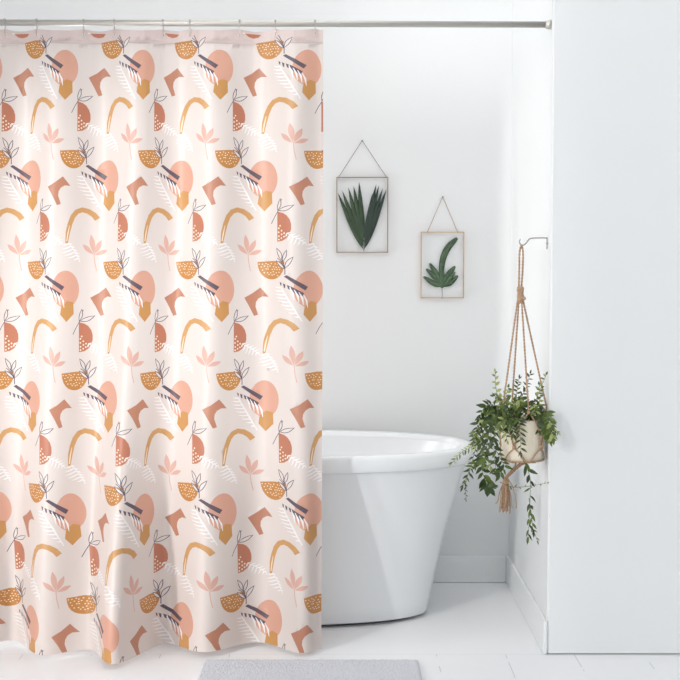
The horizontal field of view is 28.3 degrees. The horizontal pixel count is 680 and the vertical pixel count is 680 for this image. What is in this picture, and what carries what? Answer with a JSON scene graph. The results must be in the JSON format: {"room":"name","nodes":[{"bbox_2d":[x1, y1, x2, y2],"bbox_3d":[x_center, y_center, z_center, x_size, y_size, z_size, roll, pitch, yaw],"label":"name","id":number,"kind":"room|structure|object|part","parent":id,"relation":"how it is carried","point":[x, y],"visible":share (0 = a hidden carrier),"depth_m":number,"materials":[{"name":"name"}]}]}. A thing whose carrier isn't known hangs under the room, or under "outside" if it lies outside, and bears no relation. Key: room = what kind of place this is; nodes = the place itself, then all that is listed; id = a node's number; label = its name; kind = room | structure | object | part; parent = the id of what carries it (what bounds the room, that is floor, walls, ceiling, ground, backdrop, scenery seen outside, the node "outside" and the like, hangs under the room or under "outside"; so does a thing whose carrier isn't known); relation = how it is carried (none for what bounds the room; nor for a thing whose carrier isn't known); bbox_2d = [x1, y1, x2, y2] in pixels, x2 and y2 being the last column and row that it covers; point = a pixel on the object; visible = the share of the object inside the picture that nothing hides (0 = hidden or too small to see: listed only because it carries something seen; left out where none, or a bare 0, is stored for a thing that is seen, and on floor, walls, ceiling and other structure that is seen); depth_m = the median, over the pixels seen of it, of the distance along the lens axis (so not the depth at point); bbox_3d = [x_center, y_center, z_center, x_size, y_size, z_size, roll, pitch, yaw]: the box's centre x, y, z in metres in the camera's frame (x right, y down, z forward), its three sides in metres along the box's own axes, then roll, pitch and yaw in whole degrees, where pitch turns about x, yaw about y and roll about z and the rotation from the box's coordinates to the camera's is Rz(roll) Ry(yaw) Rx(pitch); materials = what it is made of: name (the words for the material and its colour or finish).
{"room":"bathroom","nodes":[
{"label":"bathroom","id":0,"kind":"room"},
{"bbox_2d":[0,0,512,555],"bbox_3d":[-0.410,-1.026,5.430,2.180,4.000,0.200,0,3,0],"label":"wall","id":1,"kind":"structure","parent":0,"point":[432,106],"depth_m":5.36,"materials":[{"name":"white paint"}]},
{"bbox_2d":[433,556,505,581],"bbox_3d":[-0.416,0.922,5.435,2.166,0.107,0.012,0,3,0],"label":"baseboard","id":2,"kind":"structure","parent":1,"relation":"attached to","point":[448,568],"depth_m":5.43,"materials":[{"name":"white"}]},
{"bbox_3d":[0.088,-0.786,5.336,0.006,0.006,0.016,0,3,0],"label":"nail","id":3,"kind":"object","parent":1,"relation":"attached to","visible":0},
{"bbox_2d":[336,141,387,252],"bbox_3d":[0.088,-0.568,5.347,0.205,0.443,0.009,0,3,0],"label":"glass frame","id":4,"kind":"object","parent":3,"relation":"hanging from","point":[362,230],"visible":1,"depth_m":5.35,"materials":[{"name":"gold metal"}]},
{"bbox_3d":[0.088,-0.496,5.351,0.205,0.299,0.009,0,3,0],"label":"frame","id":5,"kind":"part","parent":4,"relation":"part of","materials":[{"name":"gold metal"}]},
{"bbox_3d":[0.089,-0.715,5.338,0.196,0.149,0.002,0,3,0],"label":"hanging cord","id":6,"kind":"part","parent":4,"relation":"part of","materials":[{"name":"brown plastic"}]},
{"bbox_3d":[0.407,-0.566,5.348,0.006,0.006,0.016,0,3,0],"label":"nail","id":7,"kind":"object","parent":1,"relation":"attached to","visible":0},
{"bbox_2d":[421,198,463,297],"bbox_3d":[0.407,-0.366,5.358,0.172,0.406,0.009,0,3,0],"label":"glass frame","id":8,"kind":"object","parent":7,"relation":"hanging from","point":[441,279],"visible":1,"depth_m":5.36,"materials":[{"name":"gold metal"}]},
{"bbox_3d":[0.406,-0.496,5.350,0.125,0.145,0.002,0,3,0],"label":"hanging cord","id":9,"kind":"part","parent":8,"relation":"part of","materials":[{"name":"beige plastic"}]},
{"bbox_3d":[0.407,-0.298,5.362,0.172,0.263,0.009,0,3,0],"label":"frame","id":10,"kind":"part","parent":8,"relation":"part of","materials":[{"name":"gold metal"}]},
{"bbox_2d":[0,582,679,679],"bbox_3d":[0.200,1.232,2.014,6.200,0.120,7.480,0,3,0],"label":"floor","id":11,"kind":"structure","parent":0,"point":[467,630],"depth_m":4.44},
{"bbox_2d":[197,659,421,679],"bbox_3d":[-0.093,1.043,4.077,0.694,0.020,0.508,0,3,0],"label":"bath mat","id":12,"kind":"object","parent":11,"relation":"on","point":[404,669],"visible":1,"depth_m":4.21,"materials":[{"name":"white fabric"}]},
{"bbox_2d":[321,430,471,625],"bbox_3d":[-0.372,0.689,4.965,1.706,0.628,0.806,0,3,0],"label":"bathtub","id":13,"kind":"object","parent":11,"relation":"on","point":[388,497],"visible":0.35,"depth_m":4.73,"materials":[{"name":"white ceramic"}]},
{"bbox_2d":[509,0,679,652],"bbox_3d":[1.840,-1.000,4.926,2.320,3.996,1.210,0,3,0],"label":"wall pier","id":14,"kind":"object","parent":11,"relation":"on","point":[596,93],"visible":0.89,"depth_m":4.39,"materials":[{"name":"white paint"}]},
{"bbox_2d":[506,555,546,653],"bbox_3d":[0.674,0.949,4.936,0.012,0.111,1.011,0,3,0],"label":"baseboard","id":15,"kind":"structure","parent":14,"relation":"attached to","point":[528,606],"depth_m":4.81,"materials":[{"name":"white"}]},
{"bbox_2d":[519,237,547,248],"bbox_3d":[0.632,-0.316,4.409,0.096,0.038,0.004,0,3,0],"label":"wall hook","id":16,"kind":"object","parent":14,"relation":"attached to","point":[546,238],"visible":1,"depth_m":4.41,"materials":[{"name":"silver metal"}]},
{"bbox_2d":[496,244,547,513],"bbox_3d":[0.601,0.128,4.434,0.162,0.882,0.159,1,4,24],"label":"hanger","id":17,"kind":"object","parent":16,"relation":"hanging from","point":[505,495],"visible":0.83,"depth_m":4.42,"materials":[{"name":"fabric"}]},
{"bbox_2d":[449,368,560,544],"bbox_3d":[0.545,0.380,4.435,0.362,0.578,0.199,1,3,12],"label":"potted plant","id":18,"kind":"object","parent":17,"relation":"hanging from","point":[527,443],"visible":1,"depth_m":4.38,"materials":[{"name":"green plant"}]},
{"bbox_3d":[0.601,0.326,4.446,0.149,0.138,0.149,0,3,0],"label":"pot","id":19,"kind":"part","parent":18,"relation":"part of","materials":[{"name":"beige ceramic"}]},
{"bbox_3d":[0.555,0.053,4.410,0.069,0.368,0.012,-2,4,-28],"label":"hanging cord","id":20,"kind":"part","parent":17,"relation":"part of","materials":[{"name":"fabric"}]},
{"bbox_3d":[0.579,0.050,4.471,0.012,0.368,0.080,0,3,-7],"label":"hanging cord","id":21,"kind":"part","parent":17,"relation":"part of","materials":[{"name":"fabric"}]},
{"bbox_3d":[0.567,0.314,4.384,0.098,0.166,0.022,2,4,30],"label":"net cord","id":22,"kind":"part","parent":17,"relation":"part of","materials":[{"name":"fabric"}]},
{"bbox_3d":[0.601,0.432,4.451,0.100,0.070,0.098,2,4,26],"label":"gathered cord","id":23,"kind":"part","parent":17,"relation":"part of","materials":[{"name":"fabric"}]},
{"bbox_3d":[0.604,0.054,4.387,0.012,0.369,0.084,-1,3,-10],"label":"hanging cord","id":24,"kind":"part","parent":17,"relation":"part of","materials":[{"name":"fabric"}]},
{"bbox_3d":[0.641,0.052,4.429,0.091,0.368,0.012,0,3,8],"label":"hanging cord","id":25,"kind":"part","parent":17,"relation":"part of","materials":[{"name":"fabric"}]},
{"bbox_3d":[0.651,0.314,4.397,0.023,0.166,0.106,3,5,44],"label":"net cord","id":26,"kind":"part","parent":17,"relation":"part of","materials":[{"name":"fabric"}]},
{"bbox_3d":[-2.050,-0.998,4.926,1.100,4.000,1.210,0,3,0],"label":"wall pier","id":27,"kind":"object","parent":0,"visible":0},
{"bbox_2d":[0,19,551,29],"bbox_3d":[-0.410,-1.020,4.349,2.179,0.038,0.031,0,3,0],"label":"curtain rod","id":28,"kind":"object","parent":27,"relation":"attached to","point":[547,24],"visible":1,"depth_m":4.34,"materials":[{"name":"silver metal"}]},
{"bbox_3d":[-1.079,-1.008,4.349,0.007,0.057,0.026,0,3,0],"label":"curtain ring","id":29,"kind":"object","parent":28,"relation":"hanging from","visible":0},
{"bbox_2d":[0,29,322,663],"bbox_3d":[-0.666,0.012,4.340,1.223,2.022,0.277,0,3,0],"label":"shower curtain","id":30,"kind":"object","parent":29,"relation":"hanging from","point":[161,197],"visible":1,"depth_m":4.39,"materials":[{"name":"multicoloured fabric"}]}
]}

